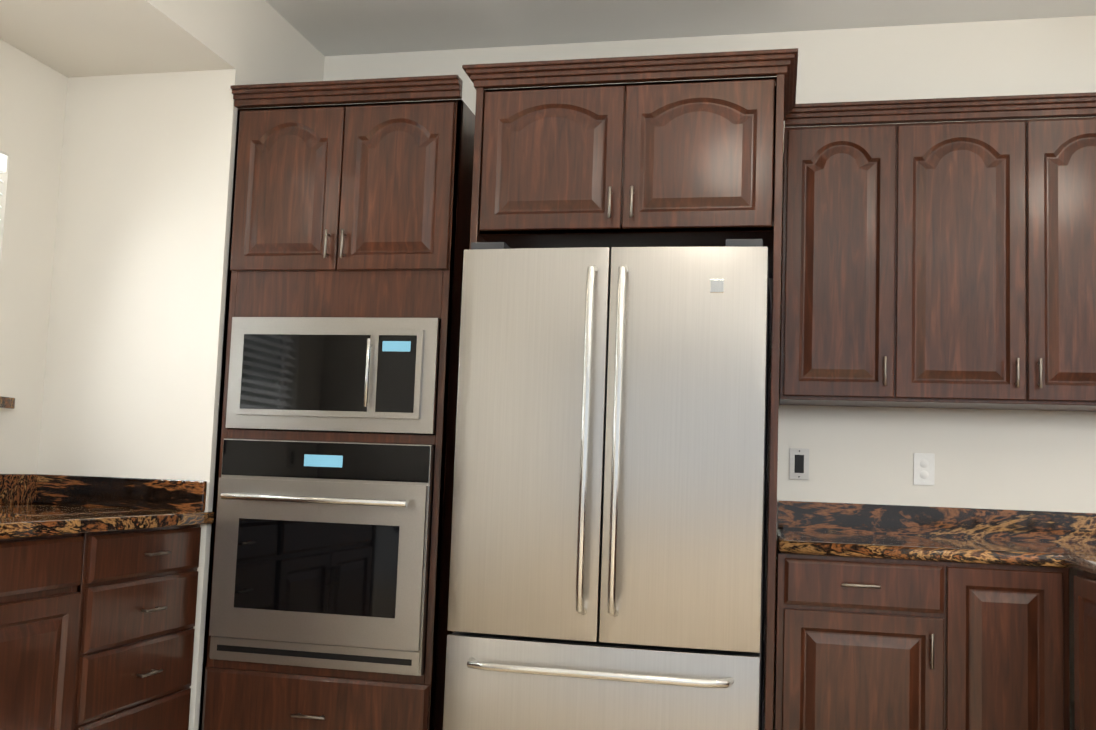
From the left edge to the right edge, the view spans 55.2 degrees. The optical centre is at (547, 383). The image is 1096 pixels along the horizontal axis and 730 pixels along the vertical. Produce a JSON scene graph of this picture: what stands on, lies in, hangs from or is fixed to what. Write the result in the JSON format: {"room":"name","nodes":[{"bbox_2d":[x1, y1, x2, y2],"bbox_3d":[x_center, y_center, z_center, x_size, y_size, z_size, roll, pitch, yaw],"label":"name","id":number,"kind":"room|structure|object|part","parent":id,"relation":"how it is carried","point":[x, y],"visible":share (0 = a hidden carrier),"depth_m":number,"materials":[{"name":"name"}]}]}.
{"room":"kitchen","nodes":[
{"label":"kitchen","id":0,"kind":"room"},
{"bbox_2d":[0,39,67,473],"bbox_3d":[-2.152,-0.011,2.653,0.112,2.500,2.410,1,-5,12],"label":"wall","id":1,"kind":"structure","parent":0,"point":[33,93],"depth_m":3.72,"materials":[{"name":"paint"}]},
{"bbox_2d":[0,153,7,219],"bbox_3d":[-2.126,-0.452,2.717,0.100,0.850,1.825,1,-5,12],"label":"alcove window","id":2,"kind":"structure","parent":1,"relation":"in","point":[3,162],"depth_m":3.61,"materials":[{"name":"white paint"}]},
{"bbox_2d":[0,396,14,408],"bbox_3d":[-2.088,-0.021,2.669,0.118,0.038,1.925,1,-5,12],"label":"window sill","id":3,"kind":"structure","parent":1,"relation":"attached to","point":[7,402],"depth_m":3.56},
{"bbox_2d":[0,0,239,77],"bbox_3d":[-1.762,-1.469,2.705,0.800,0.440,2.410,1,-5,12],"label":"ceiling","id":4,"kind":"structure","parent":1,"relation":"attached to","point":[76,38],"depth_m":3.56,"materials":[{"name":"paint"}]},
{"bbox_2d":[37,0,324,729],"bbox_3d":[-1.478,-0.032,4.117,0.800,2.840,0.720,1,-5,12],"label":"wall","id":5,"kind":"structure","parent":0,"point":[132,379],"depth_m":3.78,"materials":[{"name":"paint"}]},
{"bbox_2d":[265,0,1095,55],"bbox_3d":[1.136,-1.763,0.021,6.000,0.100,8.100,1,-5,12],"label":"ceiling","id":6,"kind":"structure","parent":0,"point":[339,27],"depth_m":4.02,"materials":[{"name":"paint"}]},
{"bbox_2d":[323,15,1095,729],"bbox_3d":[1.538,0.057,3.874,6.800,2.840,0.100,1,-5,12],"label":"wall","id":7,"kind":"structure","parent":0,"point":[1005,459],"depth_m":3.90,"materials":[{"name":"paint"}]},
{"bbox_2d":[789,448,808,479],"bbox_3d":[0.941,0.301,3.925,0.072,0.116,0.008,1,-5,12],"label":"light switch","id":8,"kind":"object","parent":7,"relation":"attached to","point":[798,463],"visible":1,"depth_m":3.92,"materials":[{"name":"white plastic"}]},
{"bbox_2d":[779,108,902,406],"bbox_3d":[1.048,-0.429,3.813,0.384,1.002,0.306,1,-5,12],"label":"upper cabinet","id":9,"kind":"object","parent":7,"relation":"attached to","point":[842,235],"depth_m":3.67,"materials":[{"name":"brown wood"}]},
{"bbox_2d":[913,453,934,484],"bbox_3d":[1.375,0.313,3.829,0.072,0.116,0.008,1,-5,12],"label":"electrical outlet","id":10,"kind":"object","parent":7,"relation":"attached to","point":[924,467],"visible":1,"depth_m":3.83,"materials":[{"name":"white plastic"}]},
{"bbox_2d":[899,104,1095,411],"bbox_3d":[1.642,-0.418,3.683,0.832,1.002,0.306,1,-5,12],"label":"upper cabinet","id":11,"kind":"object","parent":7,"relation":"attached to","point":[940,260],"depth_m":3.55,"materials":[{"name":"brown wood"}]},
{"bbox_3d":[0.638,1.157,-0.144,6.800,0.100,8.100,1,-5,12],"label":"floor","id":12,"kind":"structure","parent":0,"visible":0},
{"bbox_2d":[0,524,200,729],"bbox_3d":[-1.761,0.805,2.491,0.693,0.875,2.397,1,-5,12],"label":"base cabinet","id":13,"kind":"object","parent":12,"relation":"on","point":[97,630],"visible":0.96,"depth_m":3.07,"materials":[{"name":"brown wood"}]},
{"bbox_2d":[0,474,213,538],"bbox_3d":[-1.759,0.295,2.522,0.714,0.145,2.435,1,-5,12],"label":"countertop","id":14,"kind":"structure","parent":13,"relation":"on","point":[33,505],"depth_m":3.63,"materials":[{"name":"stone"}]},
{"bbox_2d":[199,75,454,729],"bbox_3d":[-0.688,0.185,3.873,0.844,2.421,0.810,1,-5,12],"label":"oven cabinet","id":15,"kind":"object","parent":12,"relation":"on","point":[359,200],"depth_m":3.57,"materials":[{"name":"brown wood"}]},
{"bbox_3d":[-0.713,0.597,3.791,0.758,0.752,0.716,1,-5,12],"label":"wall oven","id":16,"kind":"part","parent":15,"relation":"part of","materials":[{"name":"silver metal"}]},
{"bbox_2d":[226,317,440,434],"bbox_3d":[-0.697,-0.012,3.816,0.758,0.390,0.572,1,-5,12],"label":"built-in microwave","id":17,"kind":"object","parent":15,"relation":"in","point":[347,374],"visible":0.96,"depth_m":3.57,"materials":[{"name":"metal"}]},
{"bbox_2d":[443,239,769,729],"bbox_3d":[0.239,0.500,3.393,0.900,1.782,0.986,1,-5,12],"label":"refrigerator","id":18,"kind":"object","parent":12,"relation":"on","point":[607,563],"visible":1,"depth_m":2.99,"materials":[{"name":"silver metal"}]},
{"bbox_2d":[423,48,797,729],"bbox_3d":[0.289,0.201,3.645,1.079,2.421,0.832,1,-5,12],"label":"cabinet","id":19,"kind":"object","parent":12,"relation":"on","point":[694,162],"depth_m":3.38,"materials":[{"name":"brown wood"}]},
{"bbox_2d":[774,548,1069,729],"bbox_3d":[1.156,0.990,3.399,0.816,0.875,0.809,1,-5,12],"label":"base cabinet","id":20,"kind":"object","parent":12,"relation":"on","point":[877,644],"visible":1,"depth_m":3.06,"materials":[{"name":"brown wood"}]},
{"bbox_2d":[1074,570,1095,729],"bbox_3d":[1.884,0.946,2.580,0.981,0.876,0.490,1,-5,12],"label":"base cabinet","id":21,"kind":"object","parent":12,"relation":"on","point":[1084,651],"visible":0.94,"depth_m":2.74,"materials":[{"name":"brown wood"}]},
{"bbox_2d":[778,500,1095,575],"bbox_3d":[1.879,0.412,2.336,2.664,0.145,2.676,1,-5,12],"label":"countertop","id":22,"kind":"structure","parent":21,"relation":"on","point":[1009,537],"depth_m":3.70,"materials":[{"name":"stone"}]}
]}

